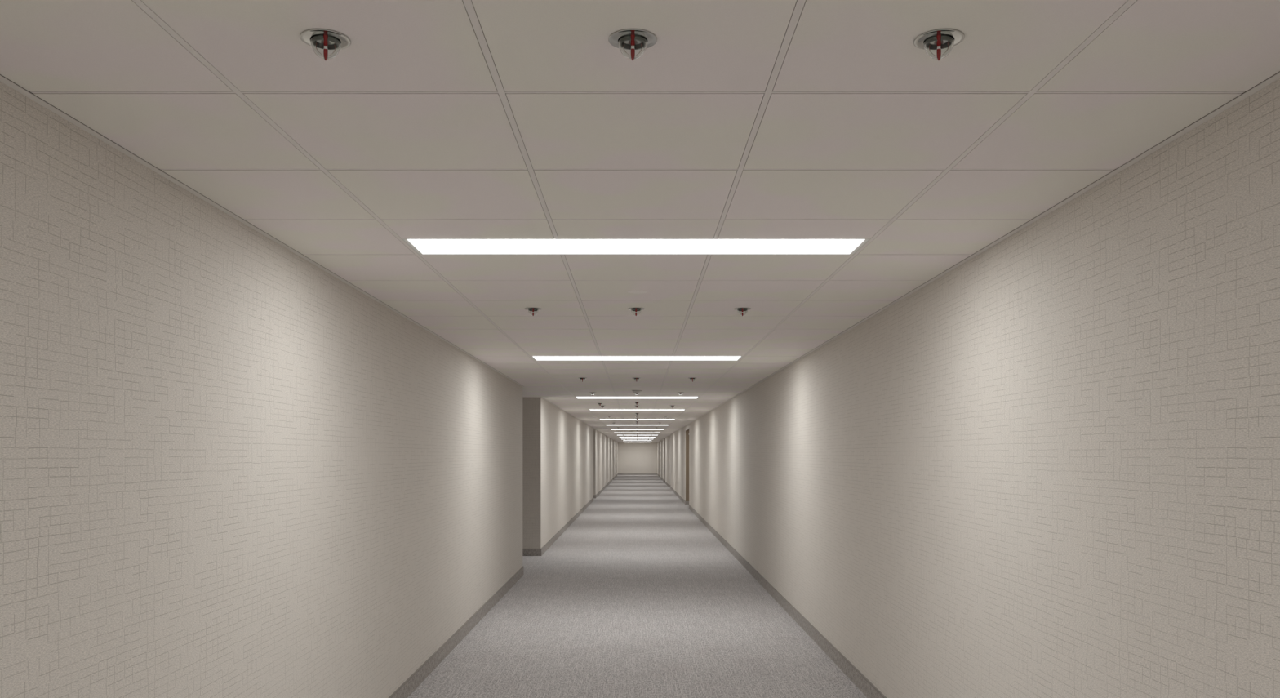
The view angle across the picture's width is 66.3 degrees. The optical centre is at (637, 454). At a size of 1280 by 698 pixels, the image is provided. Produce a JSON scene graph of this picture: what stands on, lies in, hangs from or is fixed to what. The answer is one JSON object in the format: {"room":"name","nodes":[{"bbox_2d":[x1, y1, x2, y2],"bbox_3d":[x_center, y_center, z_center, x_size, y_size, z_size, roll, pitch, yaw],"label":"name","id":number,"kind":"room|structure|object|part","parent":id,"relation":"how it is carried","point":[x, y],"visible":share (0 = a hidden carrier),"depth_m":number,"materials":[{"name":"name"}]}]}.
{"room":"office corridor","nodes":[
{"label":"office corridor","id":0,"kind":"room"},
{"bbox_2d":[0,81,617,697],"bbox_3d":[-4.247,0.314,31.000,5.660,2.352,78.000,0,0,0],"label":"wall","id":1,"kind":"structure","parent":0,"point":[229,468],"depth_m":3.33,"materials":[{"name":"paint"}]},
{"bbox_2d":[0,74,614,440],"bbox_3d":[-1.406,-0.831,31.000,0.021,0.004,78.000,0,0,0],"label":"trim","id":2,"kind":"structure","parent":1,"relation":"attached to","point":[6,81],"depth_m":3.04,"materials":[{"name":"white paint"}]},
{"bbox_2d":[388,473,617,697],"bbox_3d":[-4.161,1.438,31.000,5.512,0.104,78.000,0,0,0],"label":"baseboard","id":3,"kind":"structure","parent":1,"relation":"attached to","point":[409,686],"depth_m":8.10,"materials":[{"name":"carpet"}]},
{"bbox_2d":[408,475,866,697],"bbox_3d":[-1.500,1.540,31.000,11.834,0.100,78.320,0,0,0],"label":"floor","id":4,"kind":"structure","parent":0,"point":[637,597],"depth_m":8.47,"materials":[{"name":"carpet"}]},
{"bbox_2d":[617,442,657,473],"bbox_3d":[0.000,0.314,70.080,3.154,2.352,0.160,0,0,0],"label":"wall","id":5,"kind":"structure","parent":0,"point":[633,457],"depth_m":70.00,"materials":[{"name":"paint"}]},
{"bbox_2d":[617,473,657,475],"bbox_3d":[0.000,1.438,69.994,2.812,0.104,0.012,0,0,0],"label":"baseboard","id":6,"kind":"structure","parent":5,"relation":"attached to","point":[618,473],"depth_m":69.98,"materials":[{"name":"carpet"}]},
{"bbox_2d":[0,0,1279,442],"bbox_3d":[-1.500,-0.824,31.000,11.834,0.197,78.320,0,0,0],"label":"ceiling","id":7,"kind":"structure","parent":0,"point":[46,45],"depth_m":2.56,"materials":[{"name":"tile"}]},
{"bbox_2d":[299,28,351,60],"bbox_3d":[-0.625,-0.811,1.965,0.098,0.042,0.098,0,0,-18],"label":"sprinkler","id":8,"kind":"object","parent":7,"relation":"attached to","point":[326,44],"visible":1,"depth_m":1.95,"materials":[{"name":"silver metal"}]},
{"bbox_3d":[-0.625,-0.830,1.965,0.098,0.005,0.098,0,0,-18],"label":"plate","id":9,"kind":"part","parent":8,"relation":"part of","materials":[{"name":"silver metal"}]},
{"bbox_3d":[-0.625,-0.809,1.965,0.008,0.039,0.061,0,0,-18],"label":"red rod","id":10,"kind":"part","parent":8,"relation":"part of","materials":[{"name":"red glass"}]},
{"bbox_2d":[524,307,542,315],"bbox_3d":[-0.597,-0.811,5.610,0.098,0.042,0.098,0,0,-6],"label":"sprinkler","id":11,"kind":"object","parent":7,"relation":"attached to","point":[532,311],"visible":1,"depth_m":5.59,"materials":[{"name":"silver metal"}]},
{"bbox_3d":[-0.597,-0.830,5.610,0.098,0.005,0.098,0,0,-6],"label":"plate","id":12,"kind":"part","parent":11,"relation":"part of","materials":[{"name":"silver metal"}]},
{"bbox_2d":[608,28,657,60],"bbox_3d":[-0.009,-0.811,1.965,0.098,0.042,0.098,0,0,0],"label":"sprinkler","id":13,"kind":"object","parent":7,"relation":"attached to","point":[633,43],"visible":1,"depth_m":1.95,"materials":[{"name":"silver metal"}]},
{"bbox_3d":[-0.009,-0.830,1.965,0.098,0.005,0.098,0,0,0],"label":"plate","id":14,"kind":"part","parent":13,"relation":"part of","materials":[{"name":"silver metal"}]},
{"bbox_3d":[-0.009,-0.809,1.965,0.008,0.039,0.061,0,0,0],"label":"red rod","id":15,"kind":"part","parent":13,"relation":"part of","materials":[{"name":"red glass"}]},
{"bbox_2d":[402,238,869,254],"bbox_3d":[-0.005,-0.837,3.936,1.808,0.014,0.290,0,0,0],"label":"recessed light","id":16,"kind":"object","parent":7,"relation":"in","point":[422,246],"visible":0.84,"depth_m":3.93,"materials":[{"name":"white plastic"}]},
{"bbox_2d":[627,307,644,315],"bbox_3d":[-0.008,-0.811,5.610,0.098,0.042,0.098,0,0,0],"label":"sprinkler","id":17,"kind":"object","parent":7,"relation":"attached to","point":[635,311],"visible":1,"depth_m":5.59,"materials":[{"name":"silver metal"}]},
{"bbox_3d":[-0.008,-0.830,5.610,0.098,0.005,0.098,0,0,0],"label":"plate","id":18,"kind":"part","parent":17,"relation":"part of","materials":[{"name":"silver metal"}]},
{"bbox_2d":[530,355,742,359],"bbox_3d":[-0.005,-0.837,8.508,1.808,0.014,0.348,0,0,0],"label":"recessed light","id":19,"kind":"object","parent":7,"relation":"in","point":[535,357],"visible":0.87,"depth_m":8.46,"materials":[{"name":"white plastic"}]},
{"bbox_2d":[575,396,698,398],"bbox_3d":[-0.005,-0.837,14.450,1.808,0.014,0.348,0,0,0],"label":"recessed light","id":20,"kind":"object","parent":7,"relation":"in","point":[575,397],"visible":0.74,"depth_m":14.31,"materials":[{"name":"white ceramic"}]},
{"bbox_2d":[589,409,684,410],"bbox_3d":[-0.005,-0.837,18.450,1.808,0.014,0.348,0,0,0],"label":"recessed light","id":21,"kind":"object","parent":7,"relation":"in","point":[589,410],"visible":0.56,"depth_m":18.54,"materials":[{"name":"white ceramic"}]},
{"bbox_2d":[599,418,675,419],"bbox_3d":[-0.005,-0.837,23.456,1.808,0.014,0.348,0,0,0],"label":"recessed light","id":22,"kind":"object","parent":7,"relation":"in","point":[599,419],"visible":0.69,"depth_m":23.31,"materials":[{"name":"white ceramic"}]},
{"bbox_2d":[631,389,642,392],"bbox_3d":[-0.004,-0.816,12.750,0.146,0.032,0.146,0,0,0],"label":"smoke detector","id":23,"kind":"object","parent":7,"relation":"attached to","point":[634,390],"visible":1,"depth_m":12.70,"materials":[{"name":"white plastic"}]},
{"bbox_2d":[29,0,1244,442],"bbox_3d":[-1.523,-0.834,31.067,9.265,0.004,78.006,0,0,3],"label":"grid","id":24,"kind":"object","parent":7,"relation":"attached to","point":[470,9],"depth_m":2.87,"materials":[{"name":"white paint"}]},
{"bbox_2d":[733,307,751,315],"bbox_3d":[0.601,-0.811,5.610,0.098,0.042,0.098,0,0,6],"label":"sprinkler","id":25,"kind":"object","parent":7,"relation":"attached to","point":[741,311],"visible":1,"depth_m":5.59,"materials":[{"name":"silver metal"}]},
{"bbox_3d":[0.601,-0.830,5.610,0.098,0.005,0.098,0,0,6],"label":"plate","id":26,"kind":"part","parent":25,"relation":"part of","materials":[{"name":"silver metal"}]},
{"bbox_2d":[913,28,964,60],"bbox_3d":[0.604,-0.811,1.965,0.098,0.042,0.098,0,0,17],"label":"sprinkler","id":27,"kind":"object","parent":7,"relation":"attached to","point":[939,43],"visible":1,"depth_m":1.95,"materials":[{"name":"silver metal"}]},
{"bbox_3d":[0.604,-0.809,1.965,0.008,0.039,0.061,0,0,17],"label":"red rod","id":28,"kind":"part","parent":27,"relation":"part of","materials":[{"name":"red glass"}]},
{"bbox_3d":[0.604,-0.830,1.965,0.098,0.005,0.098,0,0,17],"label":"plate","id":29,"kind":"part","parent":27,"relation":"part of","materials":[{"name":"silver metal"}]},
{"bbox_2d":[657,78,1279,697],"bbox_3d":[2.597,0.314,31.000,2.360,2.352,78.000,0,0,0],"label":"wall","id":30,"kind":"structure","parent":0,"point":[1049,467],"depth_m":3.31,"materials":[{"name":"paint"}]},
{"bbox_2d":[685,429,688,501],"bbox_3d":[1.759,0.332,28.893,0.676,2.109,0.014,0,0,0],"label":"trim","id":31,"kind":"structure","parent":30,"relation":"attached to","point":[686,431],"depth_m":28.88,"materials":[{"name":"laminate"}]},
{"bbox_2d":[657,473,886,697],"bbox_3d":[2.511,1.438,31.000,2.212,0.104,78.000,0,0,0],"label":"baseboard","id":32,"kind":"structure","parent":30,"relation":"attached to","point":[868,689],"depth_m":8.10,"materials":[{"name":"carpet"}]},
{"bbox_2d":[658,71,1279,441],"bbox_3d":[1.406,-0.831,31.000,0.021,0.004,78.000,0,0,0],"label":"trim","id":33,"kind":"structure","parent":30,"relation":"attached to","point":[1273,78],"depth_m":3.03,"materials":[{"name":"white paint"}]}
]}

